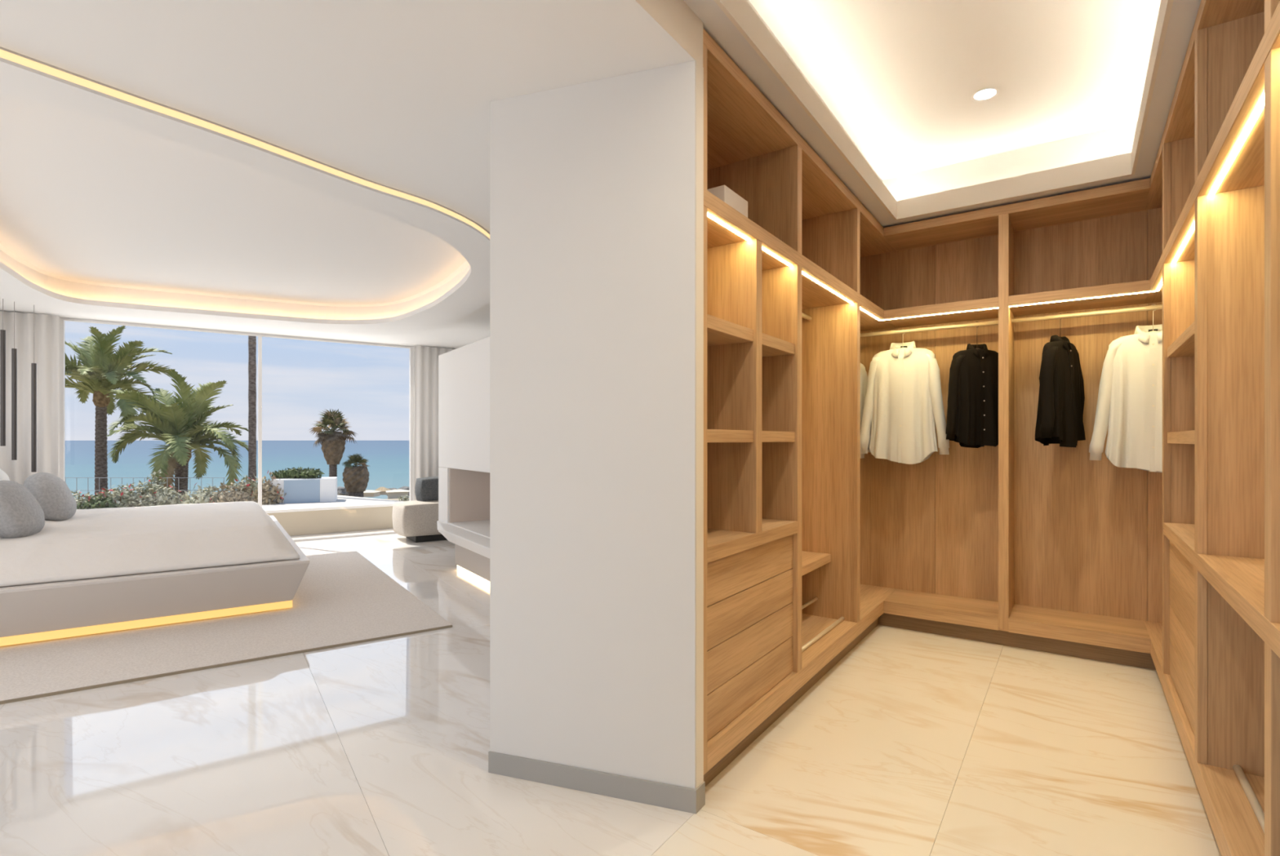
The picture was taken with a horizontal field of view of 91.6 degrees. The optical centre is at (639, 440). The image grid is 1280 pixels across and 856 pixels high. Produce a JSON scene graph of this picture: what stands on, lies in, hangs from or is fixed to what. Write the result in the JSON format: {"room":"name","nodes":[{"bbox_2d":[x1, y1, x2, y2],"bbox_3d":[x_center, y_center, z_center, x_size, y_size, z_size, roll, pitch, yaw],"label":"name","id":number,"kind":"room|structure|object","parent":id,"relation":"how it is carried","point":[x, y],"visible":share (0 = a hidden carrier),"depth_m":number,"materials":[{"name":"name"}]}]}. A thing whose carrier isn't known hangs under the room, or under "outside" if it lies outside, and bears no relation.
{"room":"bedroom with walk-in closet","nodes":[
{"label":"bedroom with walk-in closet","id":0,"kind":"room"},
{"bbox_2d":[0,0,694,349],"bbox_3d":[-2.039,-1.343,3.778,7.513,0.315,8.202,0,0,-34],"label":"ceiling","id":1,"kind":"structure","parent":0,"point":[318,169],"depth_m":2.74,"materials":[{"name":"white paint"}]},
{"bbox_2d":[0,298,5,446],"bbox_3d":[-5.467,-0.587,5.345,0.034,1.275,0.033,0,0,-34],"label":"pendant lamp","id":2,"kind":"object","parent":1,"relation":"hanging from","point":[2,332],"visible":0.89,"depth_m":5.33,"materials":[{"name":"brown metal"}]},
{"bbox_2d":[11,302,17,460],"bbox_3d":[-5.409,-0.527,5.384,0.034,1.396,0.033,0,0,-34],"label":"pendant lamp","id":3,"kind":"object","parent":1,"relation":"hanging from","point":[14,351],"visible":0.89,"depth_m":5.37,"materials":[{"name":"brown metal"}]},
{"bbox_2d":[0,311,59,484],"bbox_3d":[-6.447,-0.015,5.563,1.867,2.400,0.059,0,0,-34],"label":"curtain","id":4,"kind":"object","parent":1,"relation":"hanging from","point":[46,327],"visible":0.5,"depth_m":5.97,"materials":[{"name":"white fabric"}]},
{"bbox_2d":[31,305,36,472],"bbox_3d":[-5.307,-0.473,5.454,0.034,1.504,0.033,0,0,-34],"label":"pendant lamp","id":5,"kind":"object","parent":1,"relation":"hanging from","point":[33,366],"visible":0.89,"depth_m":5.44,"materials":[{"name":"brown metal"}]},
{"bbox_2d":[414,346,453,500],"bbox_3d":[-2.559,-0.015,8.230,0.812,2.400,0.057,0,0,-34],"label":"curtain","id":6,"kind":"object","parent":1,"relation":"hanging from","point":[426,358],"visible":0.31,"depth_m":8.07,"materials":[{"name":"white fabric"}]},
{"bbox_2d":[413,346,414,500],"bbox_3d":[-4.775,-0.100,6.959,6.400,2.600,0.180,0,0,-34],"label":"wall","id":7,"kind":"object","parent":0,"point":[413,346],"visible":0.09,"depth_m":8.12,"materials":[{"name":"white paint"}]},
{"bbox_2d":[59,316,413,542],"bbox_3d":[-4.387,-0.020,7.189,3.420,2.440,0.061,0,0,-34],"label":"window","id":8,"kind":"structure","parent":7,"relation":"attached to","point":[62,320],"depth_m":7.16,"materials":[{"name":"white metal"}]},
{"bbox_2d":[489,60,695,789],"bbox_3d":[-0.167,-0.012,2.152,0.730,2.424,0.265,0,0,35],"label":"wall","id":9,"kind":"structure","parent":0,"point":[593,184],"depth_m":2.12,"materials":[{"name":"white paint"}]},
{"bbox_2d":[488,751,705,813],"bbox_3d":[-0.166,1.162,2.148,0.740,0.076,0.275,0,0,35],"label":"baseboard","id":10,"kind":"structure","parent":9,"relation":"attached to","point":[689,800],"depth_m":2.11,"materials":[{"name":"grey metal"}]},
{"bbox_2d":[635,0,702,66],"bbox_3d":[-0.971,-1.323,0.465,0.115,0.194,3.950,0,0,35],"label":"lintel","id":11,"kind":"object","parent":9,"relation":"attached to","point":[675,17],"visible":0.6,"depth_m":1.93,"materials":[{"name":"white paint"}]},
{"bbox_2d":[695,60,703,788],"bbox_3d":[0.195,-0.051,2.031,0.002,2.351,0.048,0,0,35],"label":"trim","id":12,"kind":"structure","parent":9,"relation":"attached to","point":[699,68],"depth_m":2.03,"materials":[{"name":"white paint"}]},
{"bbox_2d":[0,495,1221,855],"bbox_3d":[-3.381,1.300,3.890,18.000,0.200,12.500,0,0,35],"label":"floor","id":13,"kind":"structure","parent":0,"point":[913,743],"depth_m":2.28,"materials":[{"name":"beige tile"}]},
{"bbox_2d":[0,540,452,704],"bbox_3d":[-4.129,1.193,4.489,4.270,0.014,4.125,0,0,-34],"label":"rug","id":14,"kind":"object","parent":13,"relation":"on","point":[341,598],"visible":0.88,"depth_m":3.78,"materials":[{"name":"beige carpet"}]},
{"bbox_2d":[0,515,309,646],"bbox_3d":[-4.206,0.943,4.851,2.553,0.486,3.100,0,0,-34],"label":"bed","id":15,"kind":"object","parent":14,"relation":"on","point":[50,611],"visible":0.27,"depth_m":3.85,"materials":[{"name":"white fabric"}]},
{"bbox_2d":[0,501,299,586],"bbox_3d":[-4.025,0.720,4.963,2.021,0.207,2.941,0,0,-34],"label":"mattress","id":16,"kind":"object","parent":15,"relation":"on","point":[95,543],"visible":0.87,"depth_m":4.17,"materials":[{"name":"white fabric"}]},
{"bbox_2d":[0,468,9,480],"bbox_3d":[-4.979,0.400,4.782,0.256,0.461,0.660,0,0,-34],"label":"pillow","id":17,"kind":"object","parent":16,"relation":"on","point":[3,476],"visible":0.13,"depth_m":4.85,"materials":[{"name":"white fabric"}]},
{"bbox_2d":[0,480,44,537],"bbox_3d":[-4.176,0.466,4.144,0.294,0.396,0.600,0,0,-34],"label":"pillow","id":18,"kind":"object","parent":16,"relation":"on","point":[21,515],"visible":0.91,"depth_m":4.01,"materials":[{"name":"grey fabric"}]},
{"bbox_2d":[22,472,76,520],"bbox_3d":[-4.676,0.455,4.941,0.295,0.394,0.540,0,0,-34],"label":"pillow","id":19,"kind":"object","parent":16,"relation":"on","point":[53,495],"visible":0.77,"depth_m":4.79,"materials":[{"name":"grey fabric"}]},
{"bbox_2d":[263,502,393,536],"bbox_3d":[-5.103,1.032,7.437,10.000,0.335,0.240,0,0,-34],"label":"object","id":20,"kind":"structure","parent":13,"relation":"on","point":[298,521],"depth_m":8.09,"materials":[{"name":"beige"}]},
{"bbox_2d":[392,476,446,542],"bbox_3d":[-2.553,0.826,7.611,0.829,0.748,0.621,0,0,-34],"label":"lounge chair","id":21,"kind":"object","parent":13,"relation":"on","point":[416,520],"visible":0.55,"depth_m":7.33,"materials":[{"name":"beige fabric"}]},
{"bbox_2d":[436,336,489,586],"bbox_3d":[-1.175,0.155,5.913,1.207,2.090,2.080,0,0,-34],"label":"fireplace","id":22,"kind":"object","parent":13,"relation":"on","point":[464,372],"visible":0.38,"depth_m":5.92,"materials":[{"name":"white paint"}]},
{"bbox_2d":[702,28,897,786],"bbox_3d":[0.774,-0.080,3.335,0.543,2.560,2.747,0,0,35],"label":"wardrobe","id":23,"kind":"object","parent":13,"relation":"on","point":[785,311],"visible":0.64,"depth_m":2.76,"materials":[{"name":"brown wood"}]},
{"bbox_2d":[706,185,747,217],"bbox_3d":[0.306,-0.883,2.403,0.148,0.103,0.200,0,0,35],"label":"storage box","id":24,"kind":"object","parent":23,"relation":"on","point":[722,193],"visible":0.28,"depth_m":2.32,"materials":[{"name":"white cardboard"}]},
{"bbox_2d":[706,314,753,346],"bbox_3d":[0.117,-0.403,2.391,0.511,0.046,0.390,0,0,35],"label":"shelf","id":25,"kind":"object","parent":23,"relation":"attached to","point":[720,332],"depth_m":2.30,"materials":[{"name":"brown wood"}]},
{"bbox_2d":[706,429,753,442],"bbox_3d":[0.117,-0.015,2.391,0.511,0.045,0.390,0,0,35],"label":"shelf","id":26,"kind":"object","parent":23,"relation":"attached to","point":[713,435],"depth_m":2.25,"materials":[{"name":"brown wood"}]},
{"bbox_2d":[706,207,796,271],"bbox_3d":[0.246,-0.804,2.565,0.524,0.056,0.823,0,0,35],"label":"shelf","id":27,"kind":"object","parent":23,"relation":"attached to","point":[727,228],"depth_m":2.42,"materials":[{"name":"brown wood"}]},
{"bbox_2d":[706,518,797,563],"bbox_3d":[0.246,0.384,2.565,0.524,0.052,0.823,0,0,35],"label":"countertop","id":28,"kind":"structure","parent":23,"relation":"on","point":[721,544],"depth_m":2.37,"materials":[{"name":"brown wood"}]},
{"bbox_2d":[761,333,795,357],"bbox_3d":[0.368,-0.403,2.750,0.511,0.046,0.380,0,0,35],"label":"shelf","id":29,"kind":"object","parent":23,"relation":"attached to","point":[771,347],"depth_m":2.66,"materials":[{"name":"brown wood"}]},
{"bbox_2d":[761,431,795,442],"bbox_3d":[0.368,-0.015,2.750,0.511,0.045,0.380,0,0,35],"label":"shelf","id":30,"kind":"object","parent":23,"relation":"attached to","point":[766,436],"depth_m":2.61,"materials":[{"name":"brown wood"}]},
{"bbox_2d":[801,551,831,576],"bbox_3d":[0.700,0.678,3.345,0.374,0.045,0.865,0,0,35],"label":"shelf","id":31,"kind":"object","parent":23,"relation":"attached to","point":[811,561],"depth_m":3.47,"materials":[{"name":"brown wood"}]},
{"bbox_2d":[801,267,857,309],"bbox_3d":[0.761,-0.804,3.302,0.524,0.056,0.865,0,0,35],"label":"shelf","id":32,"kind":"object","parent":23,"relation":"attached to","point":[820,290],"depth_m":3.29,"materials":[{"name":"brown wood"}]},
{"bbox_2d":[860,304,897,331],"bbox_3d":[1.304,-0.804,4.079,0.524,0.056,0.920,0,0,35],"label":"shelf","id":33,"kind":"object","parent":23,"relation":"attached to","point":[871,315],"depth_m":4.00,"materials":[{"name":"brown wood"}]},
{"bbox_2d":[860,177,1162,670],"bbox_3d":[2.214,-0.080,3.777,2.359,2.560,0.407,0,0,35],"label":"wardrobe","id":34,"kind":"object","parent":13,"relation":"on","point":[1020,541],"visible":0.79,"depth_m":3.80,"materials":[{"name":"brown wood"}]},
{"bbox_2d":[884,297,998,328],"bbox_3d":[1.933,-0.804,3.963,0.640,0.056,0.388,0,0,35],"label":"shelf","id":35,"kind":"object","parent":34,"relation":"attached to","point":[984,309],"depth_m":3.89,"materials":[{"name":"brown wood"}]},
{"bbox_2d":[975,321,979,349],"bbox_3d":[2.089,-0.625,3.860,0.269,0.221,0.018,0,0,-7],"label":"clothes hanger","id":36,"kind":"object","parent":34,"relation":"hanging from","point":[975,322],"visible":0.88,"depth_m":3.86,"materials":[{"name":"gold metal"}]},
{"bbox_2d":[945,343,998,448],"bbox_3d":[2.087,-0.275,3.860,0.426,0.648,0.184,0,0,-7],"label":"shirt","id":37,"kind":"object","parent":36,"relation":"hanging from","point":[972,411],"visible":0.82,"depth_m":3.81,"materials":[{"name":"black fabric"}]},
{"bbox_2d":[1008,280,1150,316],"bbox_3d":[2.497,-0.804,3.569,0.634,0.056,0.388,0,0,35],"label":"shelf","id":38,"kind":"object","parent":34,"relation":"attached to","point":[1133,294],"depth_m":3.50,"materials":[{"name":"brown wood"}]},
{"bbox_2d":[1149,304,1156,332],"bbox_3d":[2.781,-0.631,3.376,0.335,0.209,0.018,0,0,39],"label":"clothes hanger","id":39,"kind":"object","parent":34,"relation":"hanging from","point":[1152,304],"visible":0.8,"depth_m":3.38,"materials":[{"name":"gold metal"}]},
{"bbox_2d":[1088,324,1162,472],"bbox_3d":[2.782,-0.226,3.378,0.561,0.808,0.218,0,0,39],"label":"shirt","id":40,"kind":"object","parent":39,"relation":"hanging from","point":[1130,399],"visible":0.59,"depth_m":3.39,"materials":[{"name":"white fabric"}]},
{"bbox_2d":[1143,0,1279,855],"bbox_3d":[2.010,-0.080,1.859,0.531,2.560,3.750,0,0,35],"label":"wardrobe","id":41,"kind":"object","parent":13,"relation":"on","point":[1215,179],"visible":0.99,"depth_m":1.95,"materials":[{"name":"brown wood"}]},
{"bbox_2d":[1143,266,1162,303],"bbox_3d":[2.812,-0.804,3.020,0.512,0.056,0.928,0,0,35],"label":"shelf","id":42,"kind":"object","parent":41,"relation":"attached to","point":[1156,280],"depth_m":3.18,"materials":[{"name":"brown wood"}]},
{"bbox_2d":[1164,203,1194,263],"bbox_3d":[2.266,-0.804,2.239,0.512,0.056,0.867,0,0,35],"label":"shelf","id":43,"kind":"object","parent":41,"relation":"attached to","point":[1180,247],"depth_m":2.45,"materials":[{"name":"brown wood"}]},
{"bbox_2d":[1164,522,1194,551],"bbox_3d":[2.266,0.388,2.239,0.512,0.051,0.867,0,0,35],"label":"shelf","id":44,"kind":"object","parent":41,"relation":"on","point":[1185,532],"depth_m":2.46,"materials":[{"name":"brown wood"}]},
{"bbox_2d":[1167,321,1194,357],"bbox_3d":[2.271,-0.383,2.236,0.500,0.042,0.867,0,0,35],"label":"shelf","id":45,"kind":"object","parent":41,"relation":"attached to","point":[1184,346],"depth_m":2.45,"materials":[{"name":"brown wood"}]},
{"bbox_2d":[1167,430,1194,444],"bbox_3d":[2.271,-0.010,2.236,0.500,0.048,0.867,0,0,35],"label":"shelf","id":46,"kind":"object","parent":41,"relation":"attached to","point":[1174,437],"depth_m":2.40,"materials":[{"name":"brown wood"}]},
{"bbox_2d":[1197,62,1264,196],"bbox_3d":[1.740,-0.804,1.486,0.512,0.056,0.860,0,0,35],"label":"shelf","id":47,"kind":"object","parent":41,"relation":"attached to","point":[1234,164],"depth_m":1.67,"materials":[{"name":"brown wood"}]},
{"bbox_2d":[1198,554,1264,616],"bbox_3d":[1.740,0.388,1.486,0.512,0.051,0.860,0,0,35],"label":"shelf","id":48,"kind":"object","parent":41,"relation":"on","point":[1245,575],"depth_m":1.68,"materials":[{"name":"brown wood"}]},
{"bbox_2d":[1271,31,1279,49],"bbox_3d":[1.211,-0.804,0.730,0.512,0.056,0.884,0,0,35],"label":"shelf","id":49,"kind":"object","parent":41,"relation":"attached to","point":[1275,36],"depth_m":1.22,"materials":[{"name":"brown wood"}]},
{"bbox_2d":[1271,622,1279,631],"bbox_3d":[1.211,0.388,0.730,0.512,0.051,0.884,0,0,35],"label":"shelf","id":50,"kind":"structure","parent":41,"relation":"on","point":[1277,625],"depth_m":1.22,"materials":[{"name":"brown wood"}]},
{"bbox_2d":[683,0,1200,227],"bbox_3d":[0.458,-1.587,1.144,2.560,0.426,7.000,0,0,35],"label":"ceiling","id":51,"kind":"structure","parent":0,"point":[881,91],"depth_m":2.85,"materials":[{"name":"white paint"}]},
{"bbox_2d":[970,88,999,102],"bbox_3d":[1.676,-1.678,3.026,0.124,0.004,0.124,0,0,35],"label":"recessed light","id":52,"kind":"object","parent":51,"relation":"in","point":[984,95],"visible":1,"depth_m":3.03,"materials":[{"name":"white paint"}]},
{"label":"outside","id":53,"kind":"structure","parent":0,"visible":0},
{"bbox_2d":[65,440,408,500],"bbox_3d":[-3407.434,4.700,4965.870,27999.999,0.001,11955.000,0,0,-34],"label":"sea","id":54,"kind":"structure","parent":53,"point":[388,461],"depth_m":132.29,"materials":[{"name":"liquid"}]},
{"label":"clothes hanger","id":55,"kind":"object","parent":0,"visible":0},
{"bbox_2d":[860,341,949,464],"bbox_3d":[1.743,-0.248,4.122,0.557,0.806,0.212,0,0,33],"label":"shirt","id":56,"kind":"object","parent":55,"relation":"hanging from","point":[904,406],"visible":0.98,"depth_m":4.05,"materials":[{"name":"white fabric"}]},
{"label":"clothes hanger","id":57,"kind":"object","parent":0,"visible":0},
{"bbox_2d":[1035,334,1085,447],"bbox_3d":[2.438,-0.283,3.609,0.419,0.648,0.186,0,0,-31],"label":"shirt","id":58,"kind":"object","parent":57,"relation":"hanging from","point":[1061,397],"visible":1,"depth_m":3.54,"materials":[{"name":"black fabric"}]},
{"label":"clothes hanger","id":59,"kind":"object","parent":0,"visible":0},
{"bbox_2d":[860,363,871,458],"bbox_3d":[1.405,-0.226,4.332,0.482,0.745,0.191,0,0,-13],"label":"shirt","id":60,"kind":"object","parent":59,"relation":"hanging from","point":[864,377],"visible":0.11,"depth_m":4.33,"materials":[{"name":"white fabric"}]},
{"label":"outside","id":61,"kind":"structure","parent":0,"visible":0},
{"bbox_2d":[386,497,408,501],"bbox_3d":[-19.491,3.310,28.406,148.000,4.180,51.100,0,0,-34],"label":"floor","id":62,"kind":"structure","parent":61,"point":[408,498],"depth_m":22.50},
{"bbox_2d":[71,490,97,509],"bbox_3d":[-10.355,1.274,11.506,0.858,0.706,0.867,0,0,35],"label":"shrub","id":63,"kind":"object","parent":62,"relation":"on","point":[81,500],"visible":0.13,"depth_m":11.45,"materials":[{"name":"green plant"}]},
{"bbox_2d":[94,484,146,507],"bbox_3d":[-9.642,1.211,11.497,0.820,0.831,0.864,0,0,35],"label":"shrub","id":64,"kind":"object","parent":62,"relation":"on","point":[123,499],"visible":0.39,"depth_m":11.41,"materials":[{"name":"green plant"}]},
{"bbox_2d":[65,325,182,499],"bbox_3d":[-13.910,-0.608,16.031,3.087,4.657,3.658,0,0,35],"label":"palm tree","id":65,"kind":"object","parent":62,"relation":"on","point":[102,371],"visible":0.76,"depth_m":15.90,"materials":[{"name":"green plant"}]},
{"bbox_2d":[115,480,164,507],"bbox_3d":[-9.614,1.197,12.006,1.007,0.875,0.887,0,0,35],"label":"shrub","id":66,"kind":"object","parent":62,"relation":"on","point":[140,492],"visible":0.25,"depth_m":11.87,"materials":[{"name":"green plant"}]},
{"bbox_2d":[65,477,225,503],"bbox_3d":[-10.803,1.307,13.601,2.873,0.985,2.012,0,0,35],"label":"fence","id":67,"kind":"object","parent":62,"relation":"on","point":[65,477],"visible":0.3,"depth_m":13.59,"materials":[{"name":"grey metal"}]},
{"bbox_2d":[144,468,166,492],"bbox_3d":[-9.700,1.093,12.479,0.401,1.057,0.401,0,0,35],"label":"shrub","id":68,"kind":"object","parent":62,"relation":"on","point":[157,482],"visible":0.23,"depth_m":12.49,"materials":[{"name":"green plant"}]},
{"bbox_2d":[106,368,248,501],"bbox_3d":[-10.979,0.026,14.945,3.312,3.347,3.108,0,0,35],"label":"palm tree","id":69,"kind":"object","parent":62,"relation":"on","point":[182,427],"visible":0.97,"depth_m":14.72,"materials":[{"name":"green plant"}]},
{"bbox_2d":[209,481,255,502],"bbox_3d":[-7.838,1.192,11.973,0.808,0.869,0.866,0,0,35],"label":"shrub","id":70,"kind":"object","parent":62,"relation":"on","point":[238,496],"visible":0.46,"depth_m":11.88,"materials":[{"name":"green plant"}]},
{"bbox_2d":[228,472,271,502],"bbox_3d":[-7.848,1.132,12.482,0.880,0.985,0.882,0,0,35],"label":"shrub","id":71,"kind":"object","parent":62,"relation":"on","point":[253,486],"visible":0.24,"depth_m":12.40,"materials":[{"name":"green plant"}]},
{"bbox_2d":[248,335,256,498],"bbox_3d":[-9.093,-7.164,14.461,3.461,17.727,2.979,0,0,35],"label":"palm tree","id":72,"kind":"object","parent":62,"relation":"on","point":[251,340],"visible":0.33,"depth_m":14.43,"materials":[{"name":"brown plant"}]},
{"bbox_2d":[253,471,286,505],"bbox_3d":[-7.114,1.097,11.990,0.679,1.054,0.591,0,0,35],"label":"shrub","id":73,"kind":"object","parent":62,"relation":"on","point":[267,499],"visible":0.57,"depth_m":11.87,"materials":[{"name":"green plant"}]},
{"bbox_2d":[271,476,337,503],"bbox_3d":[-6.683,1.190,12.439,1.120,0.860,0.582,0,0,-23],"label":"planter","id":74,"kind":"object","parent":62,"relation":"on","point":[301,490],"visible":0.44,"depth_m":12.20,"materials":[{"name":"white concrete"}]},
{"bbox_2d":[271,469,291,478],"bbox_3d":[-7.143,0.688,12.465,0.522,0.242,0.494,0,0,35],"label":"shrub","id":75,"kind":"object","parent":74,"relation":"in","point":[278,474],"visible":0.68,"depth_m":12.30,"materials":[{"name":"green plant"}]},
{"bbox_2d":[281,466,307,478],"bbox_3d":[-6.848,0.664,12.454,0.551,0.284,0.523,0,0,35],"label":"shrub","id":76,"kind":"object","parent":74,"relation":"in","point":[293,473],"visible":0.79,"depth_m":12.30,"materials":[{"name":"green plant"}]},
{"bbox_2d":[297,467,324,479],"bbox_3d":[-6.564,0.670,12.433,0.512,0.269,0.518,0,0,35],"label":"shrub","id":77,"kind":"object","parent":74,"relation":"in","point":[309,473],"visible":0.97,"depth_m":12.34,"materials":[{"name":"green plant"}]},
{"bbox_2d":[309,408,357,476],"bbox_3d":[-11.880,0.487,24.076,1.675,3.427,1.774,0,0,35],"label":"fan palm","id":78,"kind":"object","parent":62,"relation":"on","point":[333,442],"visible":0.89,"depth_m":23.79,"materials":[{"name":"green plant"}]},
{"bbox_2d":[337,486,348,496],"bbox_3d":[-19.195,3.373,40.046,1.434,0.808,1.035,0,0,35],"label":"rock","id":79,"kind":"object","parent":62,"relation":"on","point":[340,491],"visible":0.37,"depth_m":39.59,"materials":[{"name":"grey stone"}]},
{"bbox_2d":[342,453,368,497],"bbox_3d":[-10.926,1.336,23.960,1.048,1.728,1.120,0,0,35],"label":"fan palm","id":80,"kind":"object","parent":62,"relation":"on","point":[355,479],"visible":0.99,"depth_m":23.73,"materials":[{"name":"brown plant"}]},
{"bbox_2d":[363,490,380,497],"bbox_3d":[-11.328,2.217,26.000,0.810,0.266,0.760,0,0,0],"label":"hut","id":81,"kind":"object","parent":62,"relation":"on","point":[367,493],"visible":0.75,"depth_m":25.70,"materials":[{"name":"beige"}]},
{"bbox_2d":[374,487,391,495],"bbox_3d":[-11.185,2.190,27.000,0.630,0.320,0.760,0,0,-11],"label":"hut","id":82,"kind":"object","parent":62,"relation":"on","point":[383,490],"visible":0.64,"depth_m":26.75,"materials":[{"name":"beige"}]},
{"bbox_2d":[386,489,408,498],"bbox_3d":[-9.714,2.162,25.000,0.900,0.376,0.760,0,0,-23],"label":"hut","id":83,"kind":"object","parent":62,"relation":"on","point":[393,494],"visible":0.79,"depth_m":24.73,"materials":[{"name":"beige"}]},
{"bbox_2d":[397,493,408,501],"bbox_3d":[-6.045,1.667,15.995,0.431,0.574,0.418,0,0,35],"label":"shrub","id":84,"kind":"object","parent":62,"relation":"on","point":[405,499],"visible":0.22,"depth_m":15.96,"materials":[{"name":"green plant"}]},
{"bbox_2d":[397,486,408,495],"bbox_3d":[-15.832,3.462,41.999,1.376,0.694,0.924,0,0,35],"label":"rock","id":85,"kind":"object","parent":62,"relation":"on","point":[402,487],"visible":0.27,"depth_m":41.73,"materials":[{"name":"grey stone"}]},
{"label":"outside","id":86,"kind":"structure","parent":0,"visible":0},
{"bbox_2d":[139,484,188,506],"bbox_3d":[-9.169,1.235,12.004,0.844,0.784,0.830,0,0,35],"label":"shrub","id":87,"kind":"object","parent":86,"point":[166,499],"visible":0.58,"depth_m":11.87,"materials":[{"name":"green plant"}]},
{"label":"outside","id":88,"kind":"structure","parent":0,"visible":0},
{"bbox_2d":[178,483,227,504],"bbox_3d":[-8.354,1.216,12.009,1.023,0.825,1.032,0,0,35],"label":"shrub","id":89,"kind":"object","parent":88,"point":[203,497],"visible":0.42,"depth_m":11.81,"materials":[{"name":"green plant"}]},
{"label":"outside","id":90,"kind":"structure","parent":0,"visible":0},
{"bbox_2d":[76,493,120,509],"bbox_3d":[-9.582,1.288,11.001,0.652,0.709,0.640,0,0,35],"label":"shrub","id":91,"kind":"object","parent":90,"point":[100,504],"visible":0.25,"depth_m":10.94,"materials":[{"name":"green plant"}]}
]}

